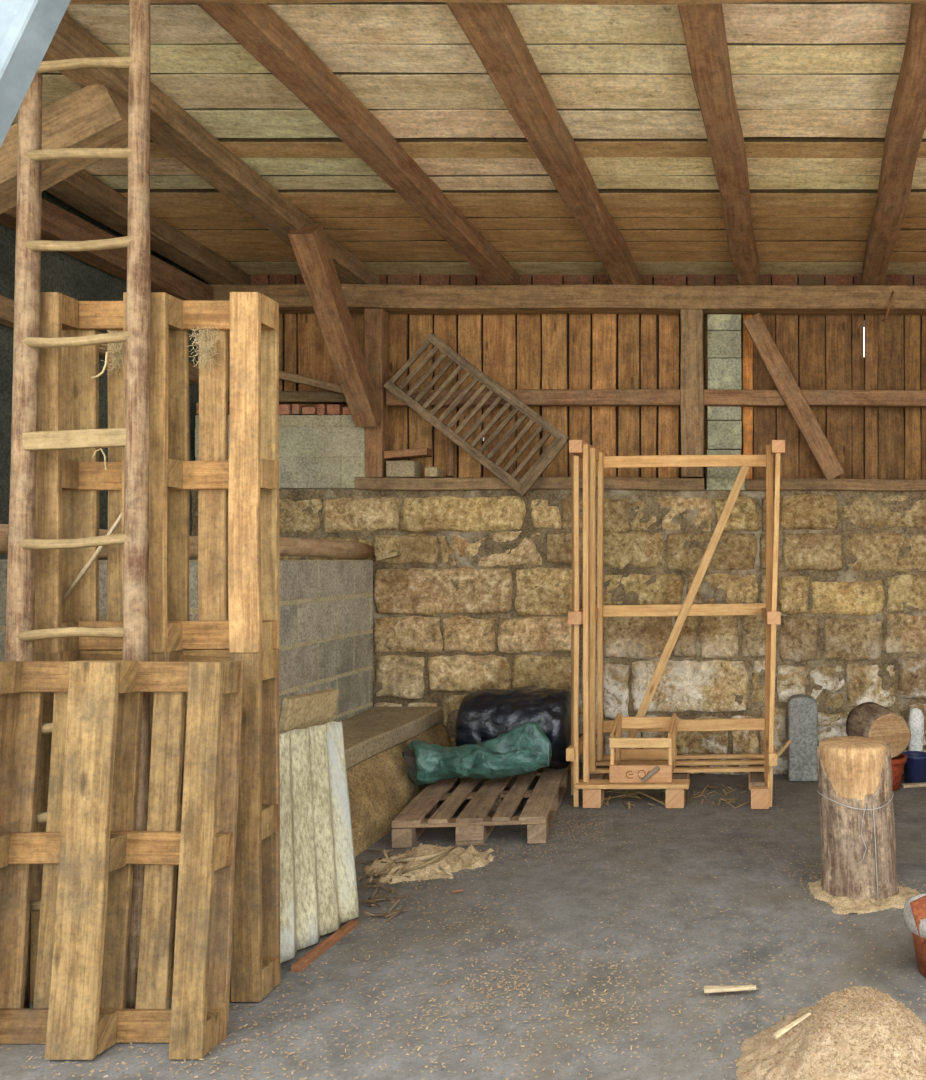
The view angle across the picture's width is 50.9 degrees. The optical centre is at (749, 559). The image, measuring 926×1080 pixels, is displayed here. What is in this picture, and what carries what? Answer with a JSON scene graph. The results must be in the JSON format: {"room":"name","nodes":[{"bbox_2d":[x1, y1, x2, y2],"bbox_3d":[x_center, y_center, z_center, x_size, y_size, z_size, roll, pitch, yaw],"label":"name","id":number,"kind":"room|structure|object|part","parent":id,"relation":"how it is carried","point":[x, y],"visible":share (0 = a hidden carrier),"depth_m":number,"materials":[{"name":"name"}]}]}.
{"room":"farm building","nodes":[
{"label":"farm building","id":0,"kind":"room"},
{"bbox_2d":[0,190,208,559],"bbox_3d":[-4.085,-0.430,4.250,0.230,3.900,5.100,0,0,0],"label":"wall","id":1,"kind":"structure","parent":0,"point":[63,273],"depth_m":5.24,"materials":[{"name":"grey paint"}]},
{"bbox_2d":[0,205,16,229],"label":"plate","id":2,"kind":"object","parent":1,"relation":"attached to","point":[8,218],"depth_m":4.67,"materials":[{"name":"brown wood"}]},
{"bbox_2d":[0,85,127,213],"bbox_3d":[-3.414,-1.674,4.000,1.372,0.840,0.192,0,0,0],"label":"wooden beam","id":3,"kind":"structure","parent":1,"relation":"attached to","point":[92,116],"depth_m":3.91,"materials":[{"name":"brown wood"}]},
{"bbox_2d":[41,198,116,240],"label":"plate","id":4,"kind":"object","parent":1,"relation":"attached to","point":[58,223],"depth_m":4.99,"materials":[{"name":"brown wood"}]},
{"bbox_2d":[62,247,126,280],"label":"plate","id":5,"kind":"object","parent":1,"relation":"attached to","point":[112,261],"depth_m":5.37,"materials":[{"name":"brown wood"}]},
{"bbox_2d":[0,295,198,382],"bbox_3d":[-3.928,-1.310,4.060,0.114,0.135,4.620,0,0,0],"label":"rail","id":6,"kind":"object","parent":1,"relation":"attached to","point":[6,304],"visible":0.1,"depth_m":4.74,"materials":[{"name":"brown wood"}]},
{"bbox_2d":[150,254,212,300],"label":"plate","id":7,"kind":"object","parent":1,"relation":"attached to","point":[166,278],"depth_m":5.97,"materials":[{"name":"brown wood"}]},
{"bbox_2d":[0,773,925,1079],"bbox_3d":[-0.650,1.526,3.525,6.900,0.009,6.450,0,0,0],"label":"floor","id":8,"kind":"structure","parent":0,"point":[578,898],"depth_m":3.44,"materials":[{"name":"concrete"}]},
{"bbox_2d":[0,0,70,146],"bbox_3d":[-1.639,-0.281,1.600,1.800,3.601,0.060,0,0,0],"label":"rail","id":9,"kind":"object","parent":8,"relation":"on","point":[28,28],"visible":1,"depth_m":1.60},
{"bbox_2d":[5,0,150,1008],"bbox_3d":[-2.230,-0.230,3.011,0.504,3.503,0.194,0,0,0],"label":"wooden ladder","id":10,"kind":"object","parent":8,"relation":"on","point":[21,635],"visible":0.7,"depth_m":3.00,"materials":[{"name":"brown wood"}]},
{"bbox_3d":[-2.436,-0.160,3.007,0.083,3.363,0.194,0,0,-18],"label":"rail","id":11,"kind":"part","parent":10,"relation":"part of","materials":[{"name":"brown wood"}]},
{"bbox_3d":[-2.049,-0.230,3.013,0.081,3.502,0.205,0,0,-25],"label":"rail","id":12,"kind":"part","parent":10,"relation":"part of","materials":[{"name":"brown wood"}]},
{"bbox_2d":[0,660,244,1059],"bbox_3d":[-2.070,0.927,2.857,0.809,1.213,0.246,0,0,0],"label":"wooden pallet","id":13,"kind":"object","parent":8,"relation":"on","point":[88,851],"visible":1,"depth_m":2.87,"materials":[{"name":"brown wood"}]},
{"bbox_2d":[30,649,279,1001],"bbox_3d":[-2.081,0.917,3.162,0.794,1.204,0.152,0,0,0],"label":"wooden pallet","id":14,"kind":"object","parent":8,"relation":"on","point":[255,954],"visible":0.25,"depth_m":3.09,"materials":[{"name":"brown wood"}]},
{"bbox_2d":[34,292,279,652],"bbox_3d":[-2.080,-0.300,3.156,0.794,1.242,0.150,0,0,0],"label":"wooden pallet","id":15,"kind":"object","parent":14,"relation":"on","point":[238,496],"visible":0.76,"depth_m":3.19,"materials":[{"name":"brown wood"}]},
{"bbox_2d":[62,512,121,603],"bbox_3d":[-2.304,-0.018,3.160,0.264,0.348,0.016,0,0,4],"label":"stick","id":16,"kind":"object","parent":15,"relation":"attached to","point":[80,575],"visible":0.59,"depth_m":3.16,"materials":[{"name":"brown wood"}]},
{"bbox_2d":[92,448,106,469],"bbox_3d":[-2.240,-0.347,3.100,0.050,0.075,0.006,0,0,0],"label":"loop","id":17,"kind":"object","parent":15,"relation":"hanging from","point":[103,453],"visible":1,"depth_m":3.10,"materials":[{"name":"beige fabric"}]},
{"bbox_2d":[91,352,107,378],"bbox_3d":[-2.283,-0.683,3.160,0.057,0.094,0.007,0,0,0],"label":"loop","id":18,"kind":"object","parent":15,"relation":"hanging from","point":[106,355],"visible":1,"depth_m":3.16,"materials":[{"name":"beige fabric"}]},
{"bbox_2d":[101,329,122,374],"bbox_3d":[-2.233,-0.736,3.169,0.122,0.173,0.033,0,0,0],"label":"tuft","id":19,"kind":"object","parent":15,"relation":"attached to","point":[119,355],"visible":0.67,"depth_m":3.17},
{"bbox_2d":[187,326,223,370],"bbox_3d":[-1.920,-0.742,3.169,0.135,0.165,0.034,0,0,0],"label":"tuft","id":20,"kind":"object","parent":15,"relation":"attached to","point":[200,338],"visible":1,"depth_m":3.17,"materials":[{"name":"beige plant"}]},
{"bbox_2d":[0,560,372,721],"bbox_3d":[-2.780,0.755,4.455,0.244,1.513,3.800,0,0,0],"label":"wall","id":21,"kind":"structure","parent":8,"relation":"on","point":[326,606],"depth_m":5.60,"materials":[{"name":"grey concrete"}]},
{"bbox_2d":[0,524,372,558],"bbox_3d":[-2.701,-0.070,4.400,0.147,0.138,3.904,0,0,0],"label":"pole","id":22,"kind":"object","parent":21,"relation":"on","point":[288,546],"visible":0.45,"depth_m":5.40,"materials":[{"name":"brown wood"}]},
{"bbox_2d":[279,688,338,733],"bbox_3d":[-1.968,1.048,3.881,0.204,0.975,0.444,0,0,0],"label":"flat board","id":23,"kind":"object","parent":8,"relation":"on","point":[301,711],"visible":0.22,"depth_m":3.83,"materials":[{"name":"beige wood"}]},
{"bbox_2d":[279,720,359,962],"bbox_3d":[-1.757,1.087,3.633,0.186,0.847,0.726,0,0,4],"label":"sheet","id":24,"kind":"object","parent":8,"relation":"on","point":[319,891],"visible":0.84,"depth_m":3.64,"materials":[{"name":"beige wood"}]},
{"bbox_2d":[291,920,358,972],"bbox_3d":[-1.667,1.515,3.545,0.035,0.034,0.432,0,0,4],"label":"plank","id":25,"kind":"object","parent":8,"relation":"on","point":[302,963],"depth_m":3.50,"materials":[{"name":"brown wood"}]},
{"bbox_2d":[357,849,410,921],"bbox_3d":[-1.726,1.505,4.249,0.234,0.054,1.006,0,0,-20],"label":"scraps","id":26,"kind":"object","parent":8,"relation":"on","point":[372,901],"visible":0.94,"depth_m":4.08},
{"bbox_2d":[347,722,451,857],"bbox_3d":[-2.309,1.337,5.140,0.582,0.405,2.480,0,0,0],"label":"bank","id":27,"kind":"object","parent":8,"relation":"on","point":[380,787],"visible":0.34,"depth_m":5.10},
{"bbox_2d":[342,707,442,768],"bbox_3d":[-2.412,1.085,5.130,0.503,0.130,2.461,0,0,0],"label":"concrete ledge","id":28,"kind":"object","parent":27,"relation":"on","point":[373,731],"visible":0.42,"depth_m":5.66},
{"bbox_2d":[358,843,504,883],"bbox_3d":[-1.603,1.479,4.520,0.694,0.107,0.618,0,0,-5],"label":"heap","id":29,"kind":"object","parent":8,"relation":"on","point":[458,859],"visible":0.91,"depth_m":4.43,"materials":[{"name":"beige fabric"}]},
{"bbox_2d":[383,849,388,858],"bbox_3d":[-1.836,1.491,4.537,0.019,0.052,0.069,0,0,-42],"label":"stick","id":30,"kind":"object","parent":29,"relation":"on","point":[384,850],"visible":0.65,"depth_m":4.54,"materials":[{"name":"brown wood"}]},
{"bbox_2d":[395,849,452,862],"bbox_3d":[-1.598,1.459,4.413,0.266,0.040,0.071,0,0,-19],"label":"stick","id":31,"kind":"object","parent":29,"relation":"on","point":[429,856],"visible":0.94,"depth_m":4.39,"materials":[{"name":"beige wood"}]},
{"bbox_2d":[402,845,457,873],"bbox_3d":[-1.519,1.455,4.355,0.096,0.052,0.329,0,0,32],"label":"stick","id":32,"kind":"object","parent":29,"relation":"on","point":[456,846],"visible":1,"depth_m":4.27,"materials":[{"name":"brown wood"}]},
{"bbox_2d":[439,867,452,875],"bbox_3d":[-1.432,1.467,4.241,0.092,0.024,0.012,0,0,35],"label":"stick","id":33,"kind":"object","parent":29,"relation":"on","point":[440,868],"visible":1,"depth_m":4.24,"materials":[{"name":"beige wood"}]},
{"bbox_2d":[21,803,916,1079],"bbox_3d":[-0.682,1.516,4.107,3.200,0.008,3.123,0,0,0],"label":"wood shavings","id":34,"kind":"object","parent":8,"relation":"on","point":[499,986],"visible":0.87,"depth_m":3.09},
{"bbox_2d":[392,767,567,847],"bbox_3d":[-1.556,1.447,5.387,0.805,0.150,1.207,0,0,-6],"label":"wooden pallet","id":35,"kind":"object","parent":8,"relation":"on","point":[496,801],"visible":0.85,"depth_m":5.04,"materials":[{"name":"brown wood"}]},
{"bbox_2d":[403,721,551,785],"bbox_3d":[-1.681,1.187,5.473,0.933,0.370,0.296,0,0,0],"label":"tarp","id":36,"kind":"object","parent":35,"relation":"on","point":[526,748],"visible":1,"depth_m":5.39,"materials":[{"name":"green plastic"}]},
{"bbox_2d":[455,688,570,768],"bbox_3d":[-1.530,1.110,5.949,0.748,0.524,0.548,0,0,0],"label":"plastic bag","id":37,"kind":"object","parent":35,"relation":"on","point":[483,715],"visible":0.66,"depth_m":5.75,"materials":[{"name":"black plastic"}]},
{"bbox_2d":[604,791,665,805],"bbox_3d":[-0.721,1.504,5.591,0.289,0.019,0.372,0,0,-35],"label":"stick","id":38,"kind":"object","parent":8,"relation":"on","point":[637,792],"visible":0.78,"depth_m":5.71,"materials":[{"name":"brown wood"}]},
{"bbox_2d":[575,754,768,808],"bbox_3d":[-0.470,1.425,5.855,1.200,0.190,0.731,0,0,0],"label":"pallet base","id":39,"kind":"object","parent":8,"relation":"on","point":[593,790],"visible":0.75,"depth_m":5.70,"materials":[{"name":"brown wood"}]},
{"bbox_2d":[610,713,678,782],"bbox_3d":[-0.664,1.177,5.660,0.404,0.383,0.313,0,0,0],"label":"crate","id":40,"kind":"object","parent":39,"relation":"on","point":[619,773],"visible":1,"depth_m":5.54,"materials":[{"name":"brown wood"}]},
{"bbox_3d":[-0.850,1.230,5.556,0.024,0.271,0.022,0,0,0],"label":"corner post","id":41,"kind":"part","parent":40,"relation":"part of","materials":[{"name":"brown wood"}]},
{"bbox_3d":[-0.847,1.040,5.668,0.023,0.109,0.274,0,0,2],"label":"rail","id":42,"kind":"part","parent":40,"relation":"part of","materials":[{"name":"brown wood"}]},
{"bbox_3d":[-0.846,1.165,5.781,0.040,0.331,0.030,0,0,0],"label":"corner post","id":43,"kind":"part","parent":40,"relation":"part of","materials":[{"name":"brown wood"}]},
{"bbox_3d":[-0.492,1.230,5.554,0.025,0.271,0.023,0,0,0],"label":"corner post","id":44,"kind":"part","parent":40,"relation":"part of","materials":[{"name":"brown wood"}]},
{"bbox_3d":[-0.489,1.040,5.668,0.021,0.109,0.274,0,0,2],"label":"rail","id":45,"kind":"part","parent":40,"relation":"part of","materials":[{"name":"brown wood"}]},
{"bbox_3d":[-0.490,1.165,5.781,0.040,0.331,0.030,0,0,0],"label":"corner post","id":46,"kind":"part","parent":40,"relation":"part of","materials":[{"name":"brown wood"}]},
{"bbox_2d":[566,440,790,806],"bbox_3d":[-0.425,0.392,5.779,1.398,2.252,0.562,0,0,0],"label":"wooden frame","id":47,"kind":"object","parent":39,"relation":"on","point":[586,744],"visible":0.98,"depth_m":5.70,"materials":[{"name":"brown wood"}]},
{"bbox_3d":[-1.086,1.190,5.750,0.051,0.079,0.501,0,0,3],"label":"rail","id":48,"kind":"part","parent":47,"relation":"part of","materials":[{"name":"brown wood"}]},
{"bbox_3d":[-1.058,0.356,5.750,0.079,0.076,0.501,0,0,3],"label":"rail","id":49,"kind":"part","parent":47,"relation":"part of","materials":[{"name":"brown wood"}]},
{"bbox_3d":[-1.052,-0.695,5.750,0.080,0.076,0.501,0,0,3],"label":"rail","id":50,"kind":"part","parent":47,"relation":"part of","materials":[{"name":"brown wood"}]},
{"bbox_3d":[-0.442,1.110,6.045,1.133,0.093,0.029,0,0,0],"label":"rail","id":51,"kind":"part","parent":47,"relation":"part of","materials":[{"name":"brown wood"}]},
{"bbox_3d":[-0.442,0.337,6.046,1.133,0.091,0.026,0,0,0],"label":"rail","id":52,"kind":"part","parent":47,"relation":"part of","materials":[{"name":"brown wood"}]},
{"bbox_3d":[-0.442,-0.662,6.046,1.133,0.088,0.026,0,0,0],"label":"rail","id":53,"kind":"part","parent":47,"relation":"part of","materials":[{"name":"brown wood"}]},
{"bbox_3d":[0.127,1.220,5.750,0.052,0.078,0.501,0,0,-3],"label":"rail","id":54,"kind":"part","parent":47,"relation":"part of","materials":[{"name":"brown wood"}]},
{"bbox_3d":[0.131,0.355,5.750,0.080,0.077,0.501,0,0,-3],"label":"rail","id":55,"kind":"part","parent":47,"relation":"part of","materials":[{"name":"brown wood"}]},
{"bbox_3d":[0.160,-0.696,5.750,0.080,0.076,0.501,0,0,-3],"label":"rail","id":56,"kind":"part","parent":47,"relation":"part of","materials":[{"name":"brown wood"}]},
{"bbox_2d":[602,784,748,808],"bbox_3d":[-0.518,1.508,5.781,1.039,0.055,0.630,0,0,0],"label":"scraps","id":57,"kind":"object","parent":8,"relation":"on","point":[713,786],"visible":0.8,"depth_m":5.74,"materials":[{"name":"brown wood"}]},
{"bbox_2d":[704,985,755,993],"bbox_3d":[-0.070,1.501,3.152,0.183,0.014,0.034,0,0,-5],"label":"chip","id":58,"kind":"object","parent":8,"relation":"on","point":[707,989],"visible":1,"depth_m":3.15,"materials":[{"name":"beige wood"}]},
{"bbox_2d":[788,694,817,780],"bbox_3d":[0.365,1.230,6.249,0.200,0.579,0.157,0,0,0],"label":"stone post","id":59,"kind":"object","parent":8,"relation":"on","point":[802,708],"visible":0.98,"depth_m":6.18,"materials":[{"name":"grey stone"}]},
{"bbox_2d":[682,979,925,1079],"bbox_3d":[0.303,1.413,2.613,1.092,0.238,1.235,0,0,24],"label":"pile","id":60,"kind":"object","parent":8,"relation":"on","point":[857,1033],"visible":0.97,"depth_m":2.57,"materials":[{"name":"beige wood"}]},
{"bbox_2d":[772,1012,810,1038],"bbox_3d":[0.121,1.322,2.558,0.134,0.032,0.020,0,0,-37],"label":"wood sliver","id":61,"kind":"object","parent":60,"relation":"on","point":[788,1027],"visible":1,"depth_m":2.54,"materials":[{"name":"beige wood"}]},
{"bbox_2d":[789,875,924,924],"bbox_3d":[0.518,1.511,4.066,0.682,0.042,0.644,0,0,0],"label":"sawdust","id":62,"kind":"object","parent":8,"relation":"on","point":[842,905],"visible":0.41,"depth_m":3.99},
{"bbox_2d":[816,736,898,900],"bbox_3d":[0.498,1.179,4.171,0.384,0.682,0.360,0,0,-5],"label":"log","id":63,"kind":"object","parent":62,"relation":"on","point":[858,842],"visible":1,"depth_m":4.03,"materials":[{"name":"brown wood"}]},
{"bbox_2d":[891,753,906,790],"bbox_3d":[0.905,1.411,6.000,0.284,0.217,0.284,0,0,0],"label":"clay pot","id":64,"kind":"object","parent":8,"relation":"on","point":[898,762],"visible":0.4,"depth_m":5.91,"materials":[{"name":"ceramic"}]},
{"bbox_2d":[846,702,910,757],"bbox_3d":[0.856,1.137,6.021,0.312,0.322,0.372,0,0,-18],"label":"chunk","id":65,"kind":"object","parent":64,"relation":"on","point":[867,719],"visible":0.73,"depth_m":5.88,"materials":[{"name":"brown wood"}]},
{"bbox_2d":[901,782,925,787],"bbox_3d":[1.170,1.511,6.054,0.304,0.023,0.051,0,0,-9],"label":"batten","id":66,"kind":"object","parent":8,"relation":"on","point":[904,785],"visible":1,"depth_m":6.02,"materials":[{"name":"brown wood"}]},
{"bbox_2d":[903,893,925,976],"bbox_3d":[0.735,1.402,3.330,0.332,0.236,0.332,0,0,0],"label":"flower pot","id":67,"kind":"object","parent":8,"relation":"on","point":[920,947],"visible":0.66,"depth_m":3.28,"materials":[{"name":"ceramic"}]},
{"bbox_2d":[910,895,925,941],"bbox_3d":[0.644,1.288,3.236,0.141,0.168,0.024,0,0,0],"label":"shard","id":68,"kind":"object","parent":67,"relation":"in","point":[918,906],"visible":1,"depth_m":3.23,"materials":[{"name":"ceramic"}]},
{"bbox_3d":[0.735,1.423,3.330,0.290,0.195,0.290,0,0,0],"label":"pot","id":69,"kind":"part","parent":67,"relation":"part of","materials":[{"name":"ceramic"}]},
{"bbox_2d":[903,751,925,782],"bbox_3d":[1.135,1.423,6.140,0.208,0.195,0.208,0,0,0],"label":"bucket","id":70,"kind":"object","parent":8,"relation":"on","point":[915,767],"visible":0.77,"depth_m":6.06,"materials":[{"name":"blue plastic"}]},
{"bbox_2d":[908,708,923,751],"bbox_3d":[1.162,1.280,6.302,0.121,0.481,0.114,0,0,0],"label":"stone","id":71,"kind":"object","parent":70,"relation":"in","point":[916,717],"visible":0.67,"depth_m":6.26,"materials":[{"name":"white stone"}]},
{"bbox_2d":[12,2,925,276],"bbox_3d":[-0.650,-2.254,4.950,7.000,0.349,6.596,0,0,0],"label":"ceiling","id":72,"kind":"structure","parent":0,"point":[814,83],"depth_m":4.59,"materials":[{"name":"brown wood"}]},
{"bbox_2d":[189,274,925,774],"bbox_3d":[-0.800,-0.283,6.607,7.200,3.753,0.505,0,0,0],"label":"wall","id":73,"kind":"structure","parent":0,"point":[477,595],"depth_m":6.42,"materials":[{"name":"stone"}]},
{"bbox_2d":[228,391,346,403],"bbox_3d":[-3.374,-1.181,6.532,1.162,0.089,0.107,0,0,0],"label":"rail","id":74,"kind":"object","parent":73,"relation":"on","point":[285,397],"visible":0.38,"depth_m":6.48,"materials":[{"name":"brown wood"}]},
{"bbox_2d":[279,371,343,394],"bbox_3d":[-3.200,-1.279,6.422,0.889,0.265,0.071,0,0,0],"label":"loose lath","id":75,"kind":"object","parent":73,"relation":"on","point":[283,375],"visible":0.43,"depth_m":6.39,"materials":[{"name":"brown wood"}]},
{"bbox_2d":[377,551,400,560],"bbox_3d":[-2.547,-0.029,6.356,0.147,0.068,0.088,0,0,-4],"label":"flake","id":76,"kind":"object","parent":73,"relation":"on","point":[396,553],"visible":1,"depth_m":6.31,"materials":[{"name":"beige wood"}]},
{"bbox_2d":[383,332,569,496],"bbox_3d":[-1.917,-1.022,6.303,1.302,1.154,0.098,0,0,2],"label":"rack","id":77,"kind":"object","parent":73,"relation":"attached to","point":[527,481],"visible":1,"depth_m":6.30,"materials":[{"name":"brown wood"}]},
{"bbox_3d":[-2.057,-0.853,6.310,1.020,0.816,0.055,0,0,1],"label":"rail","id":78,"kind":"part","parent":77,"relation":"part of","materials":[{"name":"brown wood"}]},
{"bbox_3d":[-1.771,-1.205,6.321,1.012,0.790,0.054,0,0,2],"label":"rail","id":79,"kind":"part","parent":77,"relation":"part of","materials":[{"name":"brown wood"}]},
{"bbox_2d":[355,477,705,490],"bbox_3d":[-1.562,-0.544,6.479,2.475,0.096,0.211,0,0,0],"label":"beam","id":80,"kind":"structure","parent":73,"relation":"on","point":[361,483],"depth_m":6.38,"materials":[{"name":"brown wood"}]},
{"bbox_2d":[364,308,388,477],"bbox_3d":[-2.687,-1.192,6.468,0.136,1.198,0.124,0,0,0],"label":"wall post","id":81,"kind":"object","parent":80,"relation":"on","point":[375,320],"visible":0.74,"depth_m":6.41,"materials":[{"name":"brown wood"}]},
{"bbox_2d":[288,224,383,426],"bbox_3d":[-2.695,-1.496,5.912,0.160,1.125,1.035,0,0,0],"label":"brace","id":82,"kind":"object","parent":81,"relation":"attached to","point":[309,244],"visible":0.98,"depth_m":5.79,"materials":[{"name":"brown wood"}]},
{"bbox_2d":[386,461,420,477],"bbox_3d":[-2.487,-0.648,6.470,0.200,0.120,0.138,0,0,0],"label":"concrete block","id":83,"kind":"object","parent":80,"relation":"on","point":[394,469],"visible":0.85,"depth_m":6.40,"materials":[{"name":"grey concrete"}]},
{"bbox_2d":[383,447,432,459],"bbox_3d":[-2.455,-0.762,6.467,0.314,0.079,0.125,0,0,0],"label":"wood offcut","id":84,"kind":"object","parent":83,"relation":"on","point":[416,452],"visible":1,"depth_m":6.41,"materials":[{"name":"brown wood"}]},
{"bbox_2d":[425,467,442,477],"bbox_3d":[-2.273,-0.628,6.470,0.090,0.072,0.120,0,0,0],"label":"block","id":85,"kind":"object","parent":80,"relation":"on","point":[431,472],"visible":0.92,"depth_m":6.41,"materials":[{"name":"beige stone"}]},
{"bbox_2d":[446,439,454,476],"bbox_3d":[-2.176,-0.753,6.536,0.059,0.302,0.073,0,0,0],"label":"peg","id":86,"kind":"object","parent":80,"relation":"on","point":[451,450],"visible":0.79,"depth_m":6.53,"materials":[{"name":"brown wood"}]},
{"bbox_2d":[680,309,704,477],"bbox_3d":[-0.414,-1.193,6.484,0.167,1.199,0.141,0,0,0],"label":"wall post","id":87,"kind":"object","parent":80,"relation":"on","point":[692,320],"visible":0.88,"depth_m":6.42,"materials":[{"name":"brown wood"}]},
{"bbox_2d":[386,389,925,406],"bbox_3d":[0.025,-1.159,6.476,5.250,0.127,0.089,0,0,0],"label":"rail","id":88,"kind":"object","parent":87,"relation":"attached to","point":[530,397],"visible":0.8,"depth_m":6.44,"materials":[{"name":"brown wood"}]},
{"bbox_2d":[208,284,925,314],"bbox_3d":[-0.650,-1.870,6.477,6.600,0.187,0.182,0,0,0],"label":"wall plate","id":89,"kind":"object","parent":73,"relation":"attached to","point":[291,298],"visible":0.8,"depth_m":6.39,"materials":[{"name":"brown wood"}]},
{"bbox_2d":[11,123,250,284],"bbox_3d":[-3.758,-2.114,4.135,0.225,0.328,4.975,0,0,0],"label":"rafter","id":90,"kind":"object","parent":89,"relation":"on","point":[82,190],"visible":0.64,"depth_m":5.55,"materials":[{"name":"brown wood"}]},
{"bbox_2d":[43,13,379,283],"bbox_3d":[-2.824,-2.120,4.135,0.230,0.319,4.976,0,0,0],"label":"rafter","id":91,"kind":"object","parent":89,"relation":"on","point":[172,128],"visible":0.71,"depth_m":4.58,"materials":[{"name":"brown wood"}]},
{"bbox_2d":[196,3,519,284],"bbox_3d":[-1.937,-2.118,4.135,0.178,0.314,4.987,0,0,4],"label":"rafter","id":92,"kind":"object","parent":89,"relation":"on","point":[255,26],"visible":0.97,"depth_m":4.26,"materials":[{"name":"brown wood"}]},
{"bbox_2d":[446,2,641,284],"bbox_3d":[-1.017,-2.120,4.135,0.186,0.339,4.983,0,0,3],"label":"rafter","id":93,"kind":"object","parent":89,"relation":"on","point":[491,29],"visible":0.98,"depth_m":4.25,"materials":[{"name":"brown wood"}]},
{"bbox_2d":[69,0,925,4],"bbox_3d":[-0.650,-2.066,3.201,6.700,0.066,0.210,0,0,0],"label":"beam","id":94,"kind":"structure","parent":93,"relation":"attached to","point":[561,2],"depth_m":3.29,"materials":[{"name":"brown wood"}]},
{"bbox_2d":[677,4,759,284],"bbox_3d":[-0.145,-2.115,4.135,0.179,0.331,4.983,0,0,3],"label":"rafter","id":95,"kind":"object","parent":89,"relation":"on","point":[703,26],"visible":0.98,"depth_m":4.24,"materials":[{"name":"brown wood"}]},
{"bbox_2d":[882,291,893,322],"bbox_3d":[0.978,-1.788,6.359,0.082,0.224,0.054,0,0,0],"label":"iron hook","id":96,"kind":"object","parent":89,"relation":"hanging from","point":[887,313],"visible":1,"depth_m":6.34,"materials":[{"name":"brown metal"}]},
{"bbox_2d":[862,3,925,284],"bbox_3d":[0.753,-2.117,4.135,0.181,0.322,4.983,0,0,3],"label":"rafter","id":97,"kind":"object","parent":89,"relation":"on","point":[906,125],"visible":0.98,"depth_m":4.51,"materials":[{"name":"brown wood"}]},
{"bbox_2d":[707,314,745,489],"bbox_3d":[-0.172,-1.137,6.488,0.278,1.279,0.181,0,0,0],"label":"column","id":98,"kind":"structure","parent":73,"relation":"on","point":[724,330],"depth_m":6.50,"materials":[{"name":"grey concrete"}]},
{"bbox_2d":[746,478,925,490],"bbox_3d":[1.310,-0.535,6.477,2.680,0.088,0.210,0,0,0],"label":"beam","id":99,"kind":"structure","parent":73,"relation":"on","point":[795,483],"depth_m":6.38,"materials":[{"name":"brown wood"}]},
{"bbox_2d":[743,313,843,480],"bbox_3d":[0.309,-1.156,6.408,0.722,1.196,0.064,0,0,0],"label":"diagonal brace","id":100,"kind":"object","parent":99,"relation":"on","point":[784,381],"visible":1,"depth_m":6.38,"materials":[{"name":"brown wood"}]}
]}

